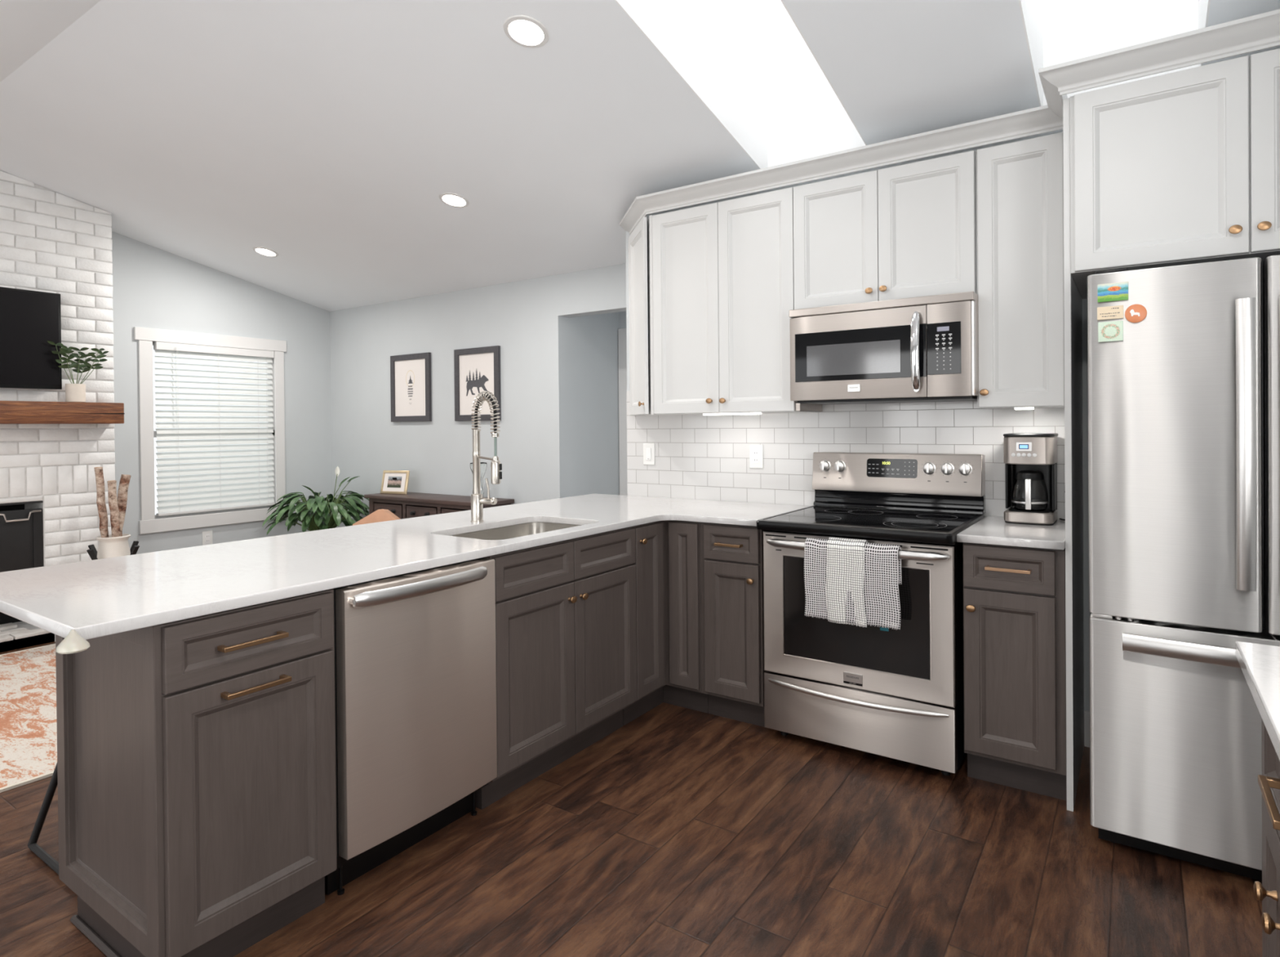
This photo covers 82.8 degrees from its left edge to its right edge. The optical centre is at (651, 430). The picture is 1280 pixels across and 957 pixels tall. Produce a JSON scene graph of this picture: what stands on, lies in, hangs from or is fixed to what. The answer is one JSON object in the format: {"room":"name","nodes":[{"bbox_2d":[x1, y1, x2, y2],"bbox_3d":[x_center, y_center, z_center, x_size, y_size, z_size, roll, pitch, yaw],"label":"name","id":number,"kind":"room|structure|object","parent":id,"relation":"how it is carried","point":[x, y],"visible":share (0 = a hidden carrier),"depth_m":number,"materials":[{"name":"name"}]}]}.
{"room":"kitchen","nodes":[
{"label":"kitchen","id":0,"kind":"room"},
{"bbox_2d":[111,231,332,554],"bbox_3d":[-4.457,-0.174,4.434,0.100,2.965,5.550,0,0,34],"label":"wall","id":1,"kind":"structure","parent":0,"point":[153,287],"depth_m":5.80,"materials":[{"name":"grey paint"}]},
{"bbox_2d":[202,530,213,545],"bbox_3d":[-3.510,0.851,5.741,0.009,0.120,0.076,0,0,34],"label":"wall outlet","id":2,"kind":"object","parent":1,"relation":"attached to","point":[206,535],"visible":0.81,"depth_m":5.74,"materials":[{"name":"white plastic"}]},
{"bbox_2d":[205,533,209,542],"bbox_3d":[-3.508,0.851,5.740,0.002,0.068,0.034,0,0,34],"label":"receptacle","id":3,"kind":"object","parent":2,"relation":"attached to","point":[207,535],"depth_m":5.74,"materials":[{"name":"white plastic"}]},
{"bbox_2d":[133,326,286,533],"bbox_3d":[-3.466,-0.007,5.800,0.024,1.525,1.140,0,0,34],"label":"window","id":4,"kind":"structure","parent":1,"relation":"in","point":[148,523],"depth_m":5.59,"materials":[{"name":"white wood"}]},
{"bbox_2d":[153,341,275,515],"bbox_3d":[-3.461,-0.019,5.809,0.070,1.307,0.890,0,0,34],"label":"window blind","id":5,"kind":"object","parent":4,"relation":"attached to","point":[212,424],"visible":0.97,"depth_m":5.78,"materials":[{"name":"white plastic"}]},
{"bbox_2d":[152,345,270,515],"bbox_3d":[-3.516,-0.010,5.841,0.005,1.280,0.882,0,0,34],"label":"window","id":6,"kind":"structure","parent":1,"relation":"in","point":[153,351],"depth_m":5.67,"materials":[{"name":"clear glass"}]},
{"bbox_2d":[152,341,275,519],"bbox_3d":[-3.514,-0.010,5.840,0.040,1.380,0.962,0,0,34],"label":"trim","id":7,"kind":"structure","parent":1,"relation":"attached to","point":[273,362],"depth_m":6.08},
{"bbox_2d":[329,262,626,527],"bbox_3d":[-1.359,0.083,5.654,3.885,2.378,0.120,0,0,34],"label":"wall","id":8,"kind":"structure","parent":0,"point":[528,318],"depth_m":5.64,"materials":[{"name":"grey paint"}]},
{"bbox_2d":[390,351,431,422],"bbox_3d":[-1.984,-0.354,5.979,0.490,0.554,0.026,0,0,34],"label":"framed picture","id":9,"kind":"object","parent":8,"relation":"attached to","point":[411,384],"visible":1,"depth_m":5.97,"materials":[{"name":"paper"}]},
{"bbox_2d":[395,358,425,416],"bbox_3d":[-1.984,-0.354,5.978,0.399,0.463,0.001,0,0,34],"label":"print","id":10,"kind":"object","parent":9,"relation":"attached to","point":[410,373],"depth_m":5.98,"materials":[{"name":"paper"}]},
{"bbox_2d":[453,345,501,421],"bbox_3d":[-1.331,-0.356,5.541,0.481,0.556,0.026,0,0,34],"label":"framed picture","id":11,"kind":"object","parent":8,"relation":"attached to","point":[476,370],"visible":0.91,"depth_m":5.55,"materials":[{"name":"paper"}]},
{"bbox_2d":[458,352,493,414],"bbox_3d":[-1.332,-0.356,5.540,0.390,0.465,0.001,0,0,34],"label":"print","id":12,"kind":"object","parent":11,"relation":"attached to","point":[476,370],"depth_m":5.56,"materials":[{"name":"paper"}]},
{"bbox_2d":[568,311,626,496],"bbox_3d":[0.057,0.082,5.199,1.265,2.360,0.700,0,0,34],"label":"doorway","id":13,"kind":"structure","parent":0,"point":[593,339],"depth_m":5.44,"materials":[{"name":"grey paint"}]},
{"bbox_2d":[617,328,627,495],"bbox_3d":[-0.210,0.231,5.667,0.090,2.060,0.022,0,0,34],"label":"trim","id":14,"kind":"structure","parent":13,"relation":"attached to","point":[622,334],"depth_m":5.66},
{"bbox_2d":[0,641,1262,956],"bbox_3d":[-1.108,1.312,3.112,7.125,0.050,7.250,0,0,34],"label":"floor","id":15,"kind":"structure","parent":0,"point":[679,831],"depth_m":2.09,"materials":[{"name":"brown wood"}]},
{"bbox_2d":[0,621,55,652],"bbox_3d":[-4.267,1.269,4.054,0.507,0.080,2.200,0,0,34],"label":"hearth","id":16,"kind":"object","parent":15,"relation":"on","point":[20,634],"visible":0.44,"depth_m":4.40,"materials":[{"name":"brick"}]},
{"bbox_2d":[0,643,57,792],"bbox_3d":[-3.195,1.300,3.186,2.059,0.010,2.780,0,0,34],"label":"area rug","id":17,"kind":"object","parent":15,"relation":"on","point":[28,677],"visible":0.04,"depth_m":3.28,"materials":[{"name":"fabric"}]},
{"bbox_2d":[86,541,139,559],"bbox_3d":[-3.354,1.000,4.535,0.263,0.573,0.263,-1,0,-36],"label":"plant stand","id":18,"kind":"object","parent":17,"relation":"on","point":[92,552],"visible":0.27,"depth_m":4.51,"materials":[{"name":"black metal"}]},
{"bbox_2d":[96,533,130,559],"bbox_3d":[-3.356,0.837,4.534,0.180,0.364,0.180,0,0,34],"label":"vase","id":19,"kind":"object","parent":18,"relation":"on","point":[108,547],"visible":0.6,"depth_m":4.47,"materials":[{"name":"white ceramic"}]},
{"bbox_2d":[93,466,108,537],"bbox_3d":[-3.395,0.602,4.505,0.051,0.759,0.092,0,0,34],"label":"birch log","id":20,"kind":"object","parent":19,"relation":"in","point":[100,497],"visible":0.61,"depth_m":4.48,"materials":[{"name":"brown wood"}]},
{"bbox_2d":[106,480,120,537],"bbox_3d":[-3.327,0.643,4.510,0.048,0.673,0.088,0,0,14],"label":"birch log","id":21,"kind":"object","parent":19,"relation":"in","point":[112,485],"visible":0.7,"depth_m":4.49,"materials":[{"name":"brown wood"}]},
{"bbox_2d":[117,474,131,536],"bbox_3d":[-3.355,0.624,4.564,0.059,0.700,0.162,0,0,17],"label":"birch log","id":22,"kind":"object","parent":19,"relation":"in","point":[124,482],"visible":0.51,"depth_m":4.58,"materials":[{"name":"brown wood"}]},
{"bbox_2d":[27,763,58,875],"bbox_3d":[-1.645,0.969,2.342,0.399,0.653,0.482,0,0,34],"label":"bar stool","id":23,"kind":"object","parent":15,"relation":"on","point":[33,846],"visible":0.06,"depth_m":2.26,"materials":[{"name":"black metal"}]},
{"bbox_2d":[0,170,115,624],"bbox_3d":[-4.387,-0.167,4.071,0.418,2.954,2.220,0,0,34],"label":"fireplace","id":24,"kind":"object","parent":15,"relation":"on","point":[52,242],"visible":0.66,"depth_m":4.64,"materials":[{"name":"brick"}]},
{"bbox_2d":[0,286,62,389],"bbox_3d":[-4.120,-0.556,4.059,0.082,0.603,1.310,0,0,34],"label":"television","id":25,"kind":"object","parent":24,"relation":"attached to","point":[28,319],"visible":1,"depth_m":4.45,"materials":[{"name":"black plastic"}]},
{"bbox_2d":[0,400,124,423],"bbox_3d":[-4.133,-0.104,3.916,0.216,0.135,2.148,0,0,34],"label":"mantel","id":26,"kind":"object","parent":24,"relation":"attached to","point":[11,411],"visible":1,"depth_m":4.47,"materials":[{"name":"brown wood"}]},
{"bbox_2d":[47,340,109,402],"bbox_3d":[-3.635,-0.369,4.617,0.151,0.376,0.330,0,0,34],"label":"potted plant","id":27,"kind":"object","parent":26,"relation":"on","point":[76,392],"visible":0.98,"depth_m":4.58,"materials":[{"name":"green plant"}]},
{"bbox_2d":[55,588,337,956],"bbox_3d":[-1.191,0.863,1.926,0.637,0.868,0.431,0,0,34],"label":"base cabinet","id":28,"kind":"object","parent":15,"relation":"on","point":[197,784],"visible":1,"depth_m":1.76,"materials":[{"name":"grey wood"}]},
{"bbox_2d":[262,466,368,534],"bbox_3d":[-2.709,0.787,5.952,0.820,0.989,0.858,-1,0,-19],"label":"peace lily","id":29,"kind":"object","parent":15,"relation":"on","point":[314,513],"visible":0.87,"depth_m":5.75,"materials":[{"name":"green plant"}]},
{"bbox_2d":[352,508,400,525],"bbox_3d":[-2.018,0.923,4.938,0.670,0.723,0.684,0,0,14],"label":"armchair","id":30,"kind":"object","parent":15,"relation":"on","point":[380,515],"visible":0.02,"depth_m":5.18,"materials":[{"name":"beige leather"}]},
{"bbox_2d":[324,557,497,895],"bbox_3d":[-0.891,0.860,2.327,0.633,0.861,0.561,0,0,34],"label":"dishwasher","id":31,"kind":"object","parent":15,"relation":"on","point":[415,664],"visible":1,"depth_m":2.12,"materials":[{"name":"silver metal"}]},
{"bbox_2d":[364,491,514,519],"bbox_3d":[-1.651,0.890,5.573,1.335,0.770,0.337,0,0,34],"label":"console table","id":32,"kind":"object","parent":15,"relation":"on","point":[411,504],"visible":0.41,"depth_m":5.50,"materials":[{"name":"brown wood"}]},
{"bbox_2d":[380,470,409,494],"bbox_3d":[-2.064,0.413,5.857,0.260,0.188,0.066,0,0,22],"label":"photo frame","id":33,"kind":"object","parent":32,"relation":"on","point":[393,482],"visible":1,"depth_m":5.84,"materials":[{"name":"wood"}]},
{"bbox_2d":[386,475,401,487],"bbox_3d":[-2.068,0.412,5.847,0.136,0.088,0.020,0,0,22],"label":"photo","id":34,"kind":"object","parent":33,"relation":"attached to","point":[392,481],"depth_m":5.85},
{"bbox_2d":[470,462,487,495],"bbox_3d":[-1.270,0.367,5.321,0.119,0.270,0.120,0,0,34],"label":"glass vase","id":35,"kind":"object","parent":32,"relation":"on","point":[483,465],"visible":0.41,"depth_m":5.30,"materials":[{"name":"white"}]},
{"bbox_2d":[475,526,636,809],"bbox_3d":[-0.522,0.850,2.914,0.612,0.866,0.818,0,0,34],"label":"base cabinet","id":36,"kind":"object","parent":15,"relation":"on","point":[566,644],"visible":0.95,"depth_m":2.71,"materials":[{"name":"grey wood"}]},
{"bbox_2d":[622,520,708,725],"bbox_3d":[-0.003,0.841,3.564,0.749,0.866,0.834,0,0,34],"label":"base cabinet","id":37,"kind":"object","parent":15,"relation":"on","point":[668,552],"visible":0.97,"depth_m":3.24,"materials":[{"name":"grey wood"}]},
{"bbox_2d":[0,493,811,639],"bbox_3d":[-0.549,0.396,2.739,1.377,0.028,2.810,0,0,34],"label":"countertop","id":38,"kind":"structure","parent":37,"relation":"on","point":[103,597],"depth_m":2.17,"materials":[{"name":"white stone"}]},
{"bbox_2d":[55,629,89,653],"bbox_3d":[-1.156,0.419,1.445,0.054,0.042,0.037,-1,0,-9],"label":"bumper cover","id":39,"kind":"object","parent":38,"relation":"attached to","point":[73,642],"visible":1,"depth_m":1.44,"materials":[{"name":"white plastic"}]},
{"bbox_2d":[470,391,502,522],"bbox_3d":[-0.670,0.108,3.003,0.083,0.547,0.226,-1,1,-41],"label":"faucet","id":40,"kind":"object","parent":38,"relation":"on","point":[477,500],"visible":1,"depth_m":3.04,"materials":[{"name":"silver metal"}]},
{"bbox_2d":[452,521,580,539],"bbox_3d":[-0.528,0.499,2.896,0.415,0.178,0.645,0,0,34],"label":"sink","id":41,"kind":"object","parent":38,"relation":"in","point":[528,528],"visible":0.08,"depth_m":3.14,"materials":[{"name":"metal"}]},
{"bbox_2d":[700,522,768,726],"bbox_3d":[0.489,0.838,3.356,0.297,0.866,0.632,0,0,34],"label":"base cabinet","id":42,"kind":"object","parent":15,"relation":"on","point":[731,556],"visible":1,"depth_m":3.13,"materials":[{"name":"grey wood"}]},
{"bbox_2d":[755,452,985,775],"bbox_3d":[0.926,0.686,3.025,0.754,1.166,0.692,0,0,34],"label":"range","id":43,"kind":"object","parent":15,"relation":"on","point":[896,694],"visible":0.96,"depth_m":2.83,"materials":[{"name":"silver metal"}]},
{"bbox_2d":[804,537,901,631],"bbox_3d":[0.756,0.569,2.733,0.367,0.326,0.066,0,0,34],"label":"kitchen towel","id":44,"kind":"object","parent":43,"relation":"hanging from","point":[851,581],"visible":1,"depth_m":2.71,"materials":[{"name":"white fabric"}]},
{"bbox_2d":[755,505,983,544],"bbox_3d":[0.914,0.376,3.008,0.754,0.038,0.652,0,0,34],"label":"cooktop","id":45,"kind":"object","parent":43,"relation":"in","point":[904,524],"depth_m":2.88,"materials":[{"name":"black glass"}]},
{"bbox_2d":[963,542,1066,800],"bbox_3d":[1.403,0.834,2.743,0.320,0.866,0.632,0,0,34],"label":"base cabinet","id":46,"kind":"object","parent":15,"relation":"on","point":[1015,622],"visible":0.99,"depth_m":2.52,"materials":[{"name":"grey wood"}]},
{"bbox_2d":[956,515,1065,550],"bbox_3d":[1.399,0.379,2.752,0.333,0.028,0.618,0,0,34],"label":"countertop","id":47,"kind":"structure","parent":46,"relation":"on","point":[989,530],"depth_m":2.58,"materials":[{"name":"white stone"}]},
{"bbox_2d":[1003,432,1057,525],"bbox_3d":[1.515,0.186,2.898,0.181,0.352,0.209,0,0,34],"label":"coffee maker","id":48,"kind":"object","parent":47,"relation":"on","point":[1021,451],"visible":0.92,"depth_m":2.83,"materials":[{"name":"metal"}]},
{"bbox_2d":[1011,470,1048,511],"bbox_3d":[1.498,0.234,2.872,0.130,0.155,0.137,-1,0,-11],"label":"carafe","id":49,"kind":"object","parent":48,"relation":"on","point":[1029,491],"visible":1,"depth_m":2.83,"materials":[{"name":"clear glass"}]},
{"bbox_2d":[1062,97,1084,811],"bbox_3d":[1.551,0.080,2.661,0.020,2.372,0.588,0,0,34],"label":"panel","id":50,"kind":"object","parent":15,"relation":"on","point":[1072,295],"visible":0.79,"depth_m":2.43,"materials":[{"name":"white paint"}]},
{"bbox_2d":[1087,254,1279,880],"bbox_3d":[1.868,0.388,2.272,0.823,1.756,0.852,0,0,34],"label":"refrigerator","id":51,"kind":"object","parent":15,"relation":"on","point":[1184,410],"visible":0.98,"depth_m":2.07,"materials":[{"name":"silver metal"}]},
{"bbox_2d":[1097,305,1123,319],"bbox_3d":[1.363,-0.351,2.157,0.066,0.038,0.004,0,0,34],"label":"magnet","id":52,"kind":"object","parent":51,"relation":"attached to","point":[1108,312],"visible":1,"depth_m":2.16,"materials":[{"name":"beige paper"}]},
{"bbox_2d":[1097,320,1123,342],"bbox_3d":[1.365,-0.296,2.157,0.063,0.059,0.004,0,0,34],"label":"magnet","id":53,"kind":"object","parent":51,"relation":"attached to","point":[1113,331],"visible":1,"depth_m":2.16},
{"bbox_2d":[1097,281,1128,302],"bbox_3d":[1.368,-0.412,2.153,0.077,0.053,0.004,0,0,34],"label":"magnet","id":54,"kind":"object","parent":51,"relation":"attached to","point":[1114,291],"visible":1,"depth_m":2.15},
{"bbox_2d":[1124,303,1146,322],"bbox_3d":[1.416,-0.343,2.122,0.054,0.054,0.005,0,0,34],"label":"magnet","id":55,"kind":"object","parent":51,"relation":"attached to","point":[1136,313],"visible":1,"depth_m":2.12},
{"bbox_2d":[1253,717,1279,956],"bbox_3d":[0.806,0.855,0.352,0.661,0.866,1.805,0,0,34],"label":"base cabinet","id":56,"kind":"object","parent":15,"relation":"on","point":[1268,892],"visible":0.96,"depth_m":1.19,"materials":[{"name":"grey wood"}]},
{"bbox_2d":[1235,640,1279,760],"bbox_3d":[0.805,0.400,0.348,0.660,0.028,1.868,0,0,34],"label":"countertop","id":57,"kind":"structure","parent":56,"relation":"on","point":[1260,664],"depth_m":1.12,"materials":[{"name":"white stone"}]},
{"bbox_2d":[0,0,1279,311],"bbox_3d":[-1.600,-1.364,2.396,7.125,0.631,5.570,0,0,34],"label":"ceiling","id":58,"kind":"structure","parent":0,"point":[326,136],"depth_m":3.37,"materials":[{"name":"paint"}]},
{"bbox_2d":[253,246,278,257],"bbox_3d":[-2.807,-1.302,5.284,0.169,0.039,0.165,0,0,34],"label":"recessed light","id":59,"kind":"object","parent":58,"relation":"in","point":[265,251],"visible":1,"depth_m":5.28,"materials":[{"name":"beige"}]},
{"bbox_2d":[439,192,469,207],"bbox_3d":[-1.123,-1.313,4.135,0.169,0.039,0.165,0,0,34],"label":"recessed light","id":60,"kind":"object","parent":58,"relation":"in","point":[451,199],"visible":1,"depth_m":4.13,"materials":[{"name":"beige"}]},
{"bbox_2d":[503,14,548,48],"bbox_3d":[-0.467,-1.486,2.707,0.169,0.039,0.165,0,0,34],"label":"recessed light","id":61,"kind":"object","parent":58,"relation":"in","point":[525,31],"visible":1,"depth_m":2.70,"materials":[{"name":"beige"}]},
{"bbox_2d":[625,130,1090,745],"bbox_3d":[1.379,0.019,3.517,3.235,2.486,0.620,0,0,34],"label":"wall","id":62,"kind":"structure","parent":0,"point":[1084,301],"depth_m":2.91,"materials":[{"name":"grey paint"}]},
{"bbox_2d":[628,214,661,415],"bbox_3d":[-0.056,-0.591,3.902,0.346,1.011,0.324,0,0,34],"label":"upper cabinet","id":63,"kind":"object","parent":62,"relation":"attached to","point":[640,241],"visible":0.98,"depth_m":3.82,"materials":[{"name":"white paint"}]},
{"bbox_2d":[619,8,1279,235],"bbox_3d":[0.926,-1.142,2.933,3.256,0.078,0.386,0,1,42],"label":"crown molding","id":64,"kind":"structure","parent":63,"relation":"attached to","point":[1261,31],"depth_m":2.71,"materials":[{"name":"white paint"}]},
{"bbox_2d":[643,443,654,464],"bbox_3d":[-0.015,0.130,4.063,0.076,0.120,0.010,0,0,34],"label":"light switch","id":65,"kind":"object","parent":62,"relation":"attached to","point":[648,448],"visible":1,"depth_m":4.06,"materials":[{"name":"white plastic"}]},
{"bbox_2d":[652,186,818,415],"bbox_3d":[0.401,-0.589,3.588,0.759,1.019,0.338,0,0,34],"label":"upper cabinet","id":66,"kind":"object","parent":62,"relation":"attached to","point":[722,272],"visible":0.98,"depth_m":3.45,"materials":[{"name":"white paint"}]},
{"bbox_2d":[702,412,761,415],"bbox_3d":[0.394,-0.083,3.556,0.305,0.008,0.030,0,0,34],"label":"led light","id":67,"kind":"object","parent":66,"relation":"attached to","point":[747,413],"depth_m":3.54,"materials":[{"name":"white"}]},
{"bbox_2d":[614,0,866,168],"bbox_3d":[0.386,-1.850,2.811,0.515,1.249,1.380,0,0,34],"label":"skylight","id":68,"kind":"object","parent":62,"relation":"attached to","point":[748,62],"depth_m":3.34,"materials":[{"name":"glass"}]},
{"bbox_2d":[749,444,763,468],"bbox_3d":[0.534,0.130,3.696,0.076,0.120,0.009,0,0,34],"label":"wall outlet","id":69,"kind":"object","parent":62,"relation":"attached to","point":[756,451],"visible":1,"depth_m":3.69,"materials":[{"name":"white plastic"}]},
{"bbox_2d":[752,449,759,462],"bbox_3d":[0.532,0.130,3.694,0.034,0.068,0.002,0,0,34],"label":"receptacle","id":70,"kind":"object","parent":69,"relation":"attached to","point":[755,452],"depth_m":3.69,"materials":[{"name":"white plastic"}]},
{"bbox_2d":[626,391,1065,519],"bbox_3d":[0.787,0.087,3.537,2.224,0.640,0.008,0,0,34],"label":"backsplash","id":71,"kind":"structure","parent":62,"relation":"attached to","point":[697,456],"depth_m":3.58,"materials":[{"name":"tile"}]},
{"bbox_2d":[793,150,976,309],"bbox_3d":[1.028,-0.818,3.164,0.753,0.565,0.338,0,0,34],"label":"upper cabinet","id":72,"kind":"object","parent":62,"relation":"attached to","point":[908,230],"visible":0.94,"depth_m":3.02,"materials":[{"name":"white paint"}]},
{"bbox_2d":[789,291,978,411],"bbox_3d":[1.004,-0.311,3.112,0.766,0.438,0.447,0,0,34],"label":"microwave","id":73,"kind":"object","parent":72,"relation":"attached to","point":[920,348],"visible":0.99,"depth_m":2.93,"materials":[{"name":"metal"}]},
{"bbox_2d":[937,325,949,331],"bbox_3d":[1.129,-0.395,2.810,0.044,0.017,0.001,0,0,34],"label":"clock","id":74,"kind":"object","parent":73,"relation":"on","point":[940,328],"depth_m":2.81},
{"bbox_2d":[975,132,1064,409],"bbox_3d":[1.478,-0.594,2.865,0.321,1.019,0.338,0,0,34],"label":"upper cabinet","id":75,"kind":"object","parent":62,"relation":"attached to","point":[1020,184],"visible":0.94,"depth_m":2.76,"materials":[{"name":"white paint"}]},
{"bbox_2d":[1014,407,1034,409],"bbox_3d":[1.462,-0.087,2.846,0.068,0.008,0.068,0,0,34],"label":"puck light","id":76,"kind":"object","parent":75,"relation":"attached to","point":[1015,408],"depth_m":2.83,"materials":[{"name":"white"}]},
{"bbox_2d":[1084,710,1089,746],"bbox_3d":[1.761,1.192,2.895,0.058,0.140,0.014,0,0,34],"label":"baseboard","id":77,"kind":"structure","parent":62,"relation":"attached to","point":[1086,713],"depth_m":2.90,"materials":[{"name":"grey"}]},
{"bbox_2d":[1018,0,1210,106],"bbox_3d":[1.363,-1.855,2.155,0.503,1.249,1.380,0,0,34],"label":"skylight","id":78,"kind":"object","parent":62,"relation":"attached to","point":[1056,32],"depth_m":2.73,"materials":[{"name":"glass"}]},
{"bbox_2d":[1070,48,1279,298],"bbox_3d":[1.920,-0.817,2.375,0.918,0.582,0.656,0,0,34],"label":"upper cabinet","id":79,"kind":"object","parent":62,"relation":"attached to","point":[1180,167],"visible":0.99,"depth_m":2.23,"materials":[{"name":"white paint"}]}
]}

